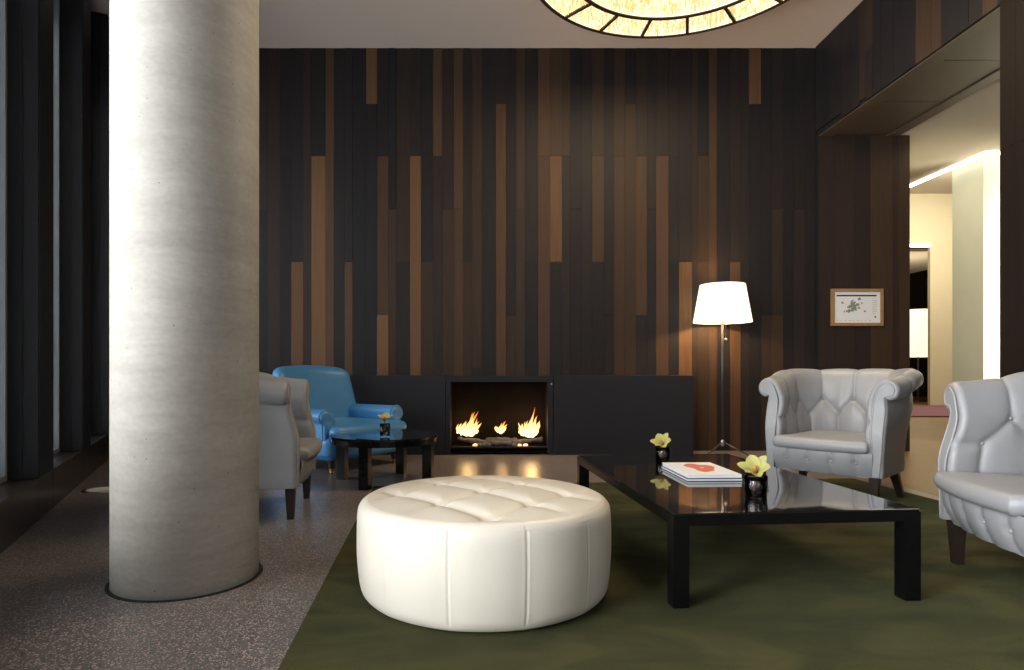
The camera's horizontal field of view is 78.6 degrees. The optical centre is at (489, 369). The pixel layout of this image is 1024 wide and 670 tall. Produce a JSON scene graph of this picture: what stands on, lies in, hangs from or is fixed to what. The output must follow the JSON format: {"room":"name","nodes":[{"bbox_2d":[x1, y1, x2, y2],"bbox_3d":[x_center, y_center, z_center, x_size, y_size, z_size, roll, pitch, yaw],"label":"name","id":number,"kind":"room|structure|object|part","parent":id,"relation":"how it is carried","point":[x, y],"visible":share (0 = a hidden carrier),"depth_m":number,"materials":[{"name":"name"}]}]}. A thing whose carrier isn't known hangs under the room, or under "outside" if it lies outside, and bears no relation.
{"room":"hotel lobby","nodes":[
{"label":"hotel lobby","id":0,"kind":"room"},
{"bbox_2d":[0,434,108,553],"bbox_3d":[-1.812,0.695,1.626,0.300,0.226,10.100,0,0,-24],"label":"window sill","id":1,"kind":"structure","parent":0,"point":[23,503],"depth_m":3.48,"materials":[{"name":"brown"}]},
{"bbox_2d":[0,0,6,483],"bbox_3d":[-2.379,-1.319,2.866,0.050,3.802,0.910,0,0,-24],"label":"window","id":2,"kind":"structure","parent":1,"relation":"in","point":[3,3],"depth_m":3.26,"materials":[{"name":"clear glass"}]},
{"bbox_2d":[7,0,52,480],"bbox_3d":[-2.627,-1.319,3.448,0.304,3.802,0.364,0,0,-24],"label":"wall pier","id":3,"kind":"object","parent":1,"relation":"on","point":[29,22],"visible":1,"depth_m":3.33,"materials":[{"name":"brown metal"}]},
{"bbox_2d":[53,0,59,454],"bbox_3d":[-2.899,-1.319,4.024,0.050,3.802,0.910,0,0,-24],"label":"window","id":4,"kind":"structure","parent":1,"relation":"in","point":[56,3],"depth_m":4.41,"materials":[{"name":"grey glass"}]},
{"bbox_3d":[-2.899,-1.315,4.024,0.006,3.730,0.840,0,0,-24],"label":"pane","id":5,"kind":"part","parent":4,"relation":"part of","materials":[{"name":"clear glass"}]},
{"bbox_2d":[60,0,90,451],"bbox_3d":[-3.147,-1.319,4.607,0.304,3.802,0.364,0,0,-24],"label":"wall pier","id":6,"kind":"object","parent":1,"relation":"on","point":[75,15],"visible":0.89,"depth_m":4.49,"materials":[{"name":"brown metal"}]},
{"bbox_2d":[91,11,108,434],"bbox_3d":[-3.667,-1.319,5.766,0.304,3.802,0.364,0,0,-24],"label":"wall pier","id":7,"kind":"object","parent":1,"relation":"on","point":[99,21],"visible":0.52,"depth_m":5.64,"materials":[{"name":"brown metal"}]},
{"bbox_2d":[109,0,258,600],"bbox_3d":[-1.183,-1.202,2.445,0.524,4.020,0.524,0,0,0],"label":"column","id":8,"kind":"structure","parent":0,"point":[184,74],"depth_m":2.22,"materials":[{"name":"concrete"}]},
{"bbox_2d":[105,562,262,602],"bbox_3d":[-1.183,0.806,2.445,0.554,0.003,0.554,0,0,0],"label":"trim","id":9,"kind":"structure","parent":8,"relation":"attached to","point":[107,591],"depth_m":2.23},
{"bbox_2d":[0,397,948,669],"bbox_3d":[6.360,0.833,7.938,21.281,0.050,22.124,0,0,0],"label":"floor","id":10,"kind":"structure","parent":0,"point":[57,613],"depth_m":2.41,"materials":[{"name":"stone"}]},
{"bbox_2d":[81,486,108,492],"bbox_3d":[-2.620,0.806,4.220,0.236,0.004,0.236,0,0,0],"label":"uplight","id":11,"kind":"object","parent":10,"relation":"on","point":[100,489],"visible":0.6,"depth_m":4.19,"materials":[{"name":"metal"}]},
{"bbox_2d":[259,372,321,519],"bbox_3d":[-1.415,0.403,3.625,0.842,0.810,0.876,0,0,-8],"label":"armchair","id":12,"kind":"object","parent":10,"relation":"on","point":[289,447],"visible":0.5,"depth_m":3.33,"materials":[{"name":"white leather"}]},
{"bbox_3d":[-1.403,0.568,3.627,0.620,0.144,0.624,0,0,-8],"label":"seat","id":13,"kind":"part","parent":12,"relation":"part of","materials":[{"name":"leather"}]},
{"bbox_3d":[-1.454,0.316,3.620,0.764,0.636,0.876,0,0,-8],"label":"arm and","id":14,"kind":"part","parent":12,"relation":"part of","materials":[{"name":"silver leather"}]},
{"bbox_3d":[-1.080,0.722,3.385,0.052,0.172,0.052,0,0,-8],"label":"leg","id":15,"kind":"part","parent":12,"relation":"part of","materials":[{"name":"brown wood"}]},
{"bbox_3d":[-1.072,0.357,3.344,0.089,0.545,0.105,0,0,-8],"label":"arm","id":16,"kind":"part","parent":12,"relation":"part of","materials":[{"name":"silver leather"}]},
{"bbox_3d":[-1.157,0.722,3.946,0.052,0.172,0.052,0,0,-8],"label":"leg","id":17,"kind":"part","parent":12,"relation":"part of","materials":[{"name":"brown wood"}]},
{"bbox_3d":[-1.065,0.564,3.673,0.076,0.144,0.568,0,0,-8],"label":"rail","id":18,"kind":"part","parent":12,"relation":"part of","materials":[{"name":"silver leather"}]},
{"bbox_2d":[300,438,321,459],"bbox_3d":[-1.324,0.454,3.637,0.657,0.084,0.538,0,0,-8],"label":"seat cushion","id":19,"kind":"object","parent":12,"relation":"on","point":[310,448],"depth_m":3.54,"materials":[{"name":"white leather"}]},
{"bbox_3d":[-1.160,0.357,3.988,0.089,0.545,0.105,0,0,-8],"label":"arm","id":20,"kind":"part","parent":12,"relation":"part of","materials":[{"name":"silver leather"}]},
{"bbox_2d":[272,365,406,473],"bbox_3d":[-1.311,0.382,5.332,1.004,0.851,0.940,0,0,35],"label":"chair","id":21,"kind":"object","parent":10,"relation":"on","point":[334,408],"visible":0.44,"depth_m":5.46,"materials":[{"name":"blue leather"}]},
{"bbox_3d":[-1.560,0.278,5.531,0.360,0.644,0.861,0,0,35],"label":"backrest","id":22,"kind":"part","parent":21,"relation":"part of","materials":[{"name":"blue leather"}]},
{"bbox_3d":[-1.509,0.479,5.004,0.647,0.340,0.145,0,0,35],"label":"armrest","id":23,"kind":"part","parent":21,"relation":"part of","materials":[{"name":"blue leather"}]},
{"bbox_3d":[-1.232,0.734,4.855,0.063,0.079,0.070,0,0,35],"label":"leg","id":24,"kind":"part","parent":21,"relation":"part of","materials":[{"name":"brown wood"}]},
{"bbox_3d":[-1.297,0.615,5.326,0.816,0.188,0.858,0,0,35],"label":"seat","id":25,"kind":"part","parent":21,"relation":"part of","materials":[{"name":"blue leather"}]},
{"bbox_2d":[329,417,406,434],"bbox_3d":[-1.240,0.471,5.286,0.827,0.129,0.813,0,0,35],"label":"seat cushion","id":26,"kind":"object","parent":21,"relation":"on","point":[339,424],"depth_m":5.06,"materials":[{"name":"blue leather"}]},
{"bbox_3d":[-1.067,0.479,5.636,0.647,0.340,0.145,0,0,35],"label":"armrest","id":27,"kind":"part","parent":21,"relation":"part of","materials":[{"name":"blue leather"}]},
{"bbox_2d":[329,429,437,489],"bbox_3d":[-0.770,0.638,4.560,0.780,0.340,0.780,0,0,0],"label":"side table","id":28,"kind":"object","parent":10,"relation":"on","point":[399,439],"visible":0.98,"depth_m":4.43,"materials":[{"name":"black paint"}]},
{"bbox_3d":[-1.096,0.648,4.635,0.068,0.321,0.068,0,0,13],"label":"leg","id":29,"kind":"part","parent":28,"relation":"part of","materials":[{"name":"black paint"}]},
{"bbox_3d":[-0.845,0.648,4.234,0.068,0.321,0.068,0,0,13],"label":"leg","id":30,"kind":"part","parent":28,"relation":"part of","materials":[{"name":"black paint"}]},
{"bbox_2d":[380,423,389,435],"bbox_3d":[-0.735,0.417,4.370,0.074,0.085,0.074,0,0,0],"label":"glass vase","id":31,"kind":"object","parent":28,"relation":"on","point":[384,428],"visible":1,"depth_m":4.34,"materials":[{"name":"black glass"}]},
{"bbox_2d":[377,413,392,423],"bbox_3d":[-0.731,0.338,4.351,0.112,0.074,0.106,0,0,2],"label":"flower","id":32,"kind":"object","parent":31,"relation":"on","point":[385,416],"visible":1,"depth_m":4.37,"materials":[{"name":"beige plant"}]},
{"bbox_3d":[-0.695,0.648,4.886,0.068,0.321,0.068,0,0,13],"label":"leg","id":33,"kind":"part","parent":28,"relation":"part of","materials":[{"name":"black paint"}]},
{"bbox_3d":[-0.444,0.648,4.485,0.068,0.321,0.068,0,0,13],"label":"leg","id":34,"kind":"part","parent":28,"relation":"part of","materials":[{"name":"black paint"}]},
{"bbox_2d":[446,376,552,453],"bbox_3d":[0.091,0.427,6.092,1.020,0.746,0.291,0,0,0],"label":"fireplace","id":35,"kind":"object","parent":10,"relation":"on","point":[481,407],"visible":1,"depth_m":6.22,"materials":[{"name":"metal"}]},
{"bbox_2d":[457,437,486,443],"bbox_3d":[-0.170,0.692,6.100,0.295,0.077,0.059,0,0,8],"label":"log","id":36,"kind":"object","parent":35,"relation":"in","point":[459,439],"visible":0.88,"depth_m":6.08,"materials":[{"name":"wood"}]},
{"bbox_2d":[486,437,516,441],"bbox_3d":[0.115,0.697,6.164,0.313,0.076,0.076,0,0,0],"label":"log","id":37,"kind":"object","parent":35,"relation":"in","point":[502,439],"visible":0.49,"depth_m":6.14,"materials":[{"name":"wood"}]},
{"bbox_2d":[492,440,511,445],"bbox_3d":[0.119,0.708,6.046,0.192,0.060,0.055,0,0,6],"label":"log","id":38,"kind":"object","parent":35,"relation":"in","point":[495,443],"visible":0.97,"depth_m":6.03,"materials":[{"name":"wood"}]},
{"bbox_2d":[512,436,543,444],"bbox_3d":[0.368,0.688,6.089,0.310,0.085,0.058,0,0,-8],"label":"log","id":39,"kind":"object","parent":35,"relation":"in","point":[539,439],"visible":0.96,"depth_m":6.08,"materials":[{"name":"wood"}]},
{"bbox_2d":[278,478,1023,669],"bbox_3d":[1.135,0.804,2.280,3.500,0.008,4.400,0,0,-5],"label":"rug","id":40,"kind":"object","parent":10,"relation":"on","point":[813,596],"visible":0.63,"depth_m":2.05,"materials":[{"name":"green carpet"}]},
{"bbox_2d":[357,475,610,631],"bbox_3d":[-0.021,0.618,2.315,0.928,0.364,0.928,0,0,0],"label":"ottoman","id":41,"kind":"object","parent":40,"relation":"on","point":[474,553],"visible":1,"depth_m":1.93,"materials":[{"name":"beige leather"}]},
{"bbox_3d":[-0.021,0.460,2.315,0.852,0.050,0.852,0,0,0],"label":"seat","id":42,"kind":"part","parent":41,"relation":"part of","materials":[{"name":"beige leather"}]},
{"bbox_2d":[577,454,920,608],"bbox_3d":[0.994,0.641,2.852,0.884,0.318,1.450,0,0,-5],"label":"coffee table","id":43,"kind":"object","parent":40,"relation":"on","point":[792,498],"visible":0.94,"depth_m":2.22,"materials":[{"name":"black paint"}]},
{"bbox_3d":[0.523,0.645,3.512,0.056,0.310,0.056,0,0,-5],"label":"leg","id":44,"kind":"part","parent":43,"relation":"part of","materials":[{"name":"black paint"}]},
{"bbox_2d":[655,446,670,461],"bbox_3d":[0.916,0.445,3.310,0.080,0.075,0.080,0,0,0],"label":"glass vase","id":45,"kind":"object","parent":43,"relation":"on","point":[660,451],"visible":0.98,"depth_m":3.29,"materials":[{"name":"black glass"}]},
{"bbox_2d":[650,433,670,446],"bbox_3d":[0.897,0.369,3.278,0.089,0.076,0.086,0,0,-8],"label":"flower","id":46,"kind":"object","parent":45,"relation":"on","point":[659,439],"visible":1,"depth_m":3.30,"materials":[{"name":"yellow plant"}]},
{"bbox_3d":[0.640,0.645,2.123,0.056,0.310,0.056,0,0,-5],"label":"leg","id":47,"kind":"part","parent":43,"relation":"part of","materials":[{"name":"black paint"}]},
{"bbox_2d":[662,466,742,481],"bbox_3d":[0.968,0.476,2.888,0.244,0.012,0.368,0,0,-2],"label":"book","id":48,"kind":"object","parent":43,"relation":"on","point":[663,467],"visible":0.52,"depth_m":2.71,"materials":[{"name":"white paper"}]},
{"bbox_2d":[662,462,741,477],"bbox_3d":[0.972,0.462,2.899,0.237,0.015,0.357,0,0,-2],"label":"book","id":49,"kind":"object","parent":48,"relation":"on","point":[687,469],"visible":1,"depth_m":2.83,"materials":[{"name":"white paper"}]},
{"bbox_2d":[684,464,714,471],"bbox_3d":[0.987,0.454,2.912,0.132,0.001,0.249,0,0,0],"label":"print","id":50,"kind":"object","parent":49,"relation":"on","point":[691,467],"depth_m":2.91,"materials":[{"name":"red paper"}]},
{"bbox_2d":[744,474,767,497],"bbox_3d":[1.019,0.443,2.395,0.086,0.078,0.086,0,0,0],"label":"glass vase","id":51,"kind":"object","parent":43,"relation":"on","point":[752,483],"visible":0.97,"depth_m":2.37,"materials":[{"name":"black glass"}]},
{"bbox_2d":[737,455,769,476],"bbox_3d":[0.998,0.365,2.361,0.107,0.078,0.086,0,0,7],"label":"flower","id":52,"kind":"object","parent":51,"relation":"on","point":[752,463],"visible":1,"depth_m":2.38,"materials":[{"name":"yellow plant"}]},
{"bbox_3d":[1.465,0.645,2.192,0.056,0.310,0.056,0,0,-5],"label":"leg","id":53,"kind":"part","parent":43,"relation":"part of","materials":[{"name":"black paint"}]},
{"bbox_2d":[759,368,923,496],"bbox_3d":[2.271,0.395,4.054,0.842,0.810,0.876,0,0,-43],"label":"armchair","id":54,"kind":"object","parent":40,"relation":"on","point":[846,422],"visible":1,"depth_m":3.94,"materials":[{"name":"white leather"}]},
{"bbox_3d":[1.828,0.349,4.085,0.089,0.545,0.105,0,0,-43],"label":"arm","id":55,"kind":"part","parent":54,"relation":"part of","materials":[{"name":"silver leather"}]},
{"bbox_3d":[2.185,0.714,4.354,0.073,0.172,0.078,0,0,-43],"label":"leg","id":56,"kind":"part","parent":54,"relation":"part of","materials":[{"name":"brown wood"}]},
{"bbox_2d":[773,430,868,453],"bbox_3d":[2.203,0.446,3.991,0.657,0.084,0.538,0,0,-43],"label":"seat cushion","id":57,"kind":"object","parent":54,"relation":"on","point":[799,441],"depth_m":3.83,"materials":[{"name":"white leather"}]},
{"bbox_3d":[2.012,0.556,3.813,0.076,0.144,0.568,0,0,-43],"label":"rail","id":58,"kind":"part","parent":54,"relation":"part of","materials":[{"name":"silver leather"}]},
{"bbox_3d":[2.261,0.560,4.045,0.620,0.144,0.624,0,0,-43],"label":"seat","id":59,"kind":"part","parent":54,"relation":"part of","materials":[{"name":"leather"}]},
{"bbox_3d":[2.244,0.714,3.642,0.052,0.172,0.052,0,0,-43],"label":"leg","id":60,"kind":"part","parent":54,"relation":"part of","materials":[{"name":"brown wood"}]},
{"bbox_3d":[2.271,0.349,3.610,0.089,0.545,0.105,0,0,-43],"label":"arm","id":61,"kind":"part","parent":54,"relation":"part of","materials":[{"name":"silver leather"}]},
{"bbox_3d":[2.565,0.714,3.948,0.073,0.172,0.078,0,0,-43],"label":"leg","id":62,"kind":"part","parent":54,"relation":"part of","materials":[{"name":"brown wood"}]},
{"bbox_2d":[933,372,1023,564],"bbox_3d":[2.165,0.395,2.249,0.842,0.810,0.876,0,0,12],"label":"armchair","id":63,"kind":"object","parent":40,"relation":"on","point":[979,478],"visible":1,"depth_m":2.54,"materials":[{"name":"white leather"}]},
{"bbox_3d":[1.940,0.349,2.631,0.089,0.545,0.105,0,0,12],"label":"arm","id":64,"kind":"part","parent":63,"relation":"part of","materials":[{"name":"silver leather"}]},
{"bbox_3d":[1.933,0.714,2.590,0.052,0.172,0.052,0,0,13],"label":"leg","id":65,"kind":"part","parent":63,"relation":"part of","materials":[{"name":"brown wood"}]},
{"bbox_2d":[933,471,1023,515],"bbox_3d":[2.075,0.446,2.269,0.657,0.084,0.538,0,0,12],"label":"seat cushion","id":66,"kind":"object","parent":63,"relation":"on","point":[998,493],"depth_m":2.27,"materials":[{"name":"white leather"}]},
{"bbox_3d":[1.820,0.556,2.325,0.076,0.144,0.568,0,0,12],"label":"rail","id":67,"kind":"part","parent":63,"relation":"part of","materials":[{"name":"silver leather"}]},
{"bbox_3d":[2.202,0.307,2.240,0.764,0.636,0.876,0,0,12],"label":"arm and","id":68,"kind":"part","parent":63,"relation":"part of","materials":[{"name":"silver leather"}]},
{"bbox_2d":[693,282,752,455],"bbox_3d":[2.205,-0.001,5.930,0.534,1.615,0.534,0,0,0],"label":"floor lamp","id":69,"kind":"object","parent":10,"relation":"on","point":[722,303],"visible":0.98,"depth_m":5.76,"materials":[{"name":"white fabric"}]},
{"bbox_3d":[2.205,-0.630,5.930,0.534,0.356,0.534,0,0,0],"label":"lamp shade","id":70,"kind":"part","parent":69,"relation":"part of","materials":[{"name":"white fabric"}]},
{"bbox_3d":[2.317,0.742,5.871,0.243,0.130,0.013,0,0,28],"label":"leg","id":71,"kind":"part","parent":69,"relation":"part of","materials":[{"name":"metal"}]},
{"bbox_2d":[910,309,927,401],"bbox_3d":[10.960,-0.370,16.000,0.580,2.340,0.580,0,0,0],"label":"lamp","id":72,"kind":"object","parent":10,"relation":"on","point":[918,318],"visible":0.56,"depth_m":15.76,"materials":[{"name":"white fabric"}]},
{"bbox_3d":[10.960,-0.935,16.000,0.580,1.210,0.580,0,0,0],"label":"lamp shade","id":73,"kind":"part","parent":72,"relation":"part of","materials":[{"name":"white fabric"}]},
{"bbox_2d":[911,405,949,416],"bbox_3d":[9.250,0.797,12.325,7.500,0.022,3.250,0,0,0],"label":"rug","id":74,"kind":"object","parent":10,"relation":"on","point":[918,410],"visible":0.02,"depth_m":11.84,"materials":[{"name":"pink carpet"}]},
{"bbox_2d":[91,0,862,47],"bbox_3d":[-0.493,-3.270,1.663,7.576,0.100,9.574,0,0,0],"label":"ceiling","id":75,"kind":"structure","parent":0,"point":[282,23],"depth_m":5.83,"materials":[{"name":"paint"}]},
{"bbox_2d":[540,0,788,38],"bbox_3d":[1.381,-3.069,4.368,2.278,0.302,2.278,0,0,0],"label":"ceiling light","id":76,"kind":"object","parent":75,"relation":"attached to","point":[642,19],"visible":1,"depth_m":5.16,"materials":[{"name":"glass"}]},
{"bbox_2d":[259,48,816,450],"bbox_3d":[-0.236,-1.206,6.319,7.073,4.027,0.141,0,0,0],"label":"wall","id":77,"kind":"structure","parent":0,"point":[423,211],"depth_m":6.25,"materials":[{"name":"brown wood"}]},
{"bbox_2d":[349,375,447,454],"bbox_3d":[-2.001,0.431,6.100,3.154,0.755,0.300,0,0,0],"label":"wall panel","id":78,"kind":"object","parent":77,"relation":"attached to","point":[421,398],"depth_m":5.95,"materials":[{"name":"metal"}]},
{"bbox_2d":[551,375,692,454],"bbox_3d":[1.271,0.431,6.100,1.333,0.755,0.300,0,0,0],"label":"wall panel","id":79,"kind":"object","parent":77,"relation":"attached to","point":[593,414],"depth_m":5.95,"materials":[{"name":"metal"}]},
{"bbox_2d":[819,6,999,135],"bbox_3d":[3.658,-2.769,5.113,0.785,0.902,2.266,0,0,0],"label":"soffit","id":80,"kind":"structure","parent":0,"point":[970,62],"depth_m":5.11,"materials":[{"name":"brown wood"}]},
{"bbox_2d":[910,270,927,396],"bbox_3d":[10.550,-1.571,18.950,12.700,4.757,0.141,0,0,0],"label":"wall","id":81,"kind":"structure","parent":0,"point":[918,281],"depth_m":18.88,"materials":[{"name":"brown wood"}]},
{"bbox_2d":[910,248,927,273],"bbox_3d":[8.500,-2.785,16.650,7.000,0.070,4.300,0,0,0],"label":"ceiling","id":82,"kind":"structure","parent":0,"point":[918,257],"depth_m":15.55,"materials":[{"name":"paint"}]},
{"bbox_2d":[816,0,1023,377],"bbox_3d":[3.313,-1.206,1.553,0.141,4.027,9.354,0,0,0],"label":"wall","id":83,"kind":"structure","parent":0,"point":[878,42],"depth_m":4.49,"materials":[{"name":"brown wood"}]},
{"bbox_2d":[814,135,817,368],"bbox_3d":[3.249,-0.765,6.225,0.016,3.130,0.050,0,0,0],"label":"trim","id":84,"kind":"structure","parent":83,"relation":"attached to","point":[816,136],"depth_m":6.20,"materials":[{"name":"brown wood"}]},
{"bbox_2d":[818,135,909,450],"bbox_3d":[3.705,-0.761,6.269,0.921,3.137,0.139,0,0,0],"label":"wall panel","id":85,"kind":"object","parent":83,"relation":"attached to","point":[864,180],"visible":0.65,"depth_m":6.20,"materials":[{"name":"brown wood"}]},
{"bbox_2d":[830,289,883,325],"bbox_3d":[3.632,-0.620,6.185,0.515,0.367,0.022,0,0,0],"label":"framed picture","id":86,"kind":"object","parent":85,"relation":"attached to","point":[848,307],"visible":1,"depth_m":6.19,"materials":[{"name":"white paper"}]},
{"bbox_2d":[835,292,879,322],"bbox_3d":[3.632,-0.620,6.190,0.455,0.307,0.008,0,0,0],"label":"print","id":87,"kind":"object","parent":86,"relation":"attached to","point":[850,307],"depth_m":6.19},
{"bbox_2d":[910,194,929,247],"bbox_3d":[7.430,-3.353,14.040,4.860,1.195,0.080,0,0,0],"label":"lintel","id":88,"kind":"object","parent":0,"point":[919,203],"visible":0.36,"depth_m":14.00,"materials":[{"name":"paint"}]},
{"bbox_2d":[910,244,929,246],"bbox_3d":[9.270,-2.785,13.985,1.140,0.060,0.030,0,0,0],"label":"light","id":89,"kind":"object","parent":88,"relation":"attached to","point":[911,245],"visible":0.36,"depth_m":13.97,"materials":[{"name":"white"}]},
{"bbox_2d":[910,170,951,193],"bbox_3d":[10.525,-4.000,10.000,12.950,0.100,18.000,0,0,0],"label":"ceiling","id":90,"kind":"structure","parent":0,"point":[940,184],"depth_m":13.46,"materials":[{"name":"paint"}]},
{"bbox_2d":[928,194,951,404],"bbox_3d":[11.430,-1.571,14.040,3.140,4.758,0.080,0,0,0],"label":"wall","id":91,"kind":"structure","parent":0,"point":[940,249],"depth_m":14.00,"materials":[{"name":"paint"}]},
{"bbox_2d":[901,78,999,183],"bbox_3d":[6.025,-2.390,5.450,3.950,0.120,4.900,0,0,0],"label":"ceiling","id":92,"kind":"structure","parent":0,"point":[970,127],"depth_m":6.18,"materials":[{"name":"paint"}]},
{"bbox_2d":[910,151,999,187],"bbox_3d":[6.621,-2.330,7.280,2.698,0.060,1.240,0,0,0],"label":"light","id":93,"kind":"object","parent":92,"relation":"attached to","point":[984,152],"visible":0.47,"depth_m":7.06,"materials":[{"name":"white"}]},
{"bbox_2d":[952,155,999,381],"bbox_3d":[6.500,-1.575,7.070,2.200,4.750,0.460,0,0,0],"label":"wall","id":94,"kind":"structure","parent":0,"point":[975,183],"depth_m":6.94,"materials":[{"name":"beige paint"}]}
]}

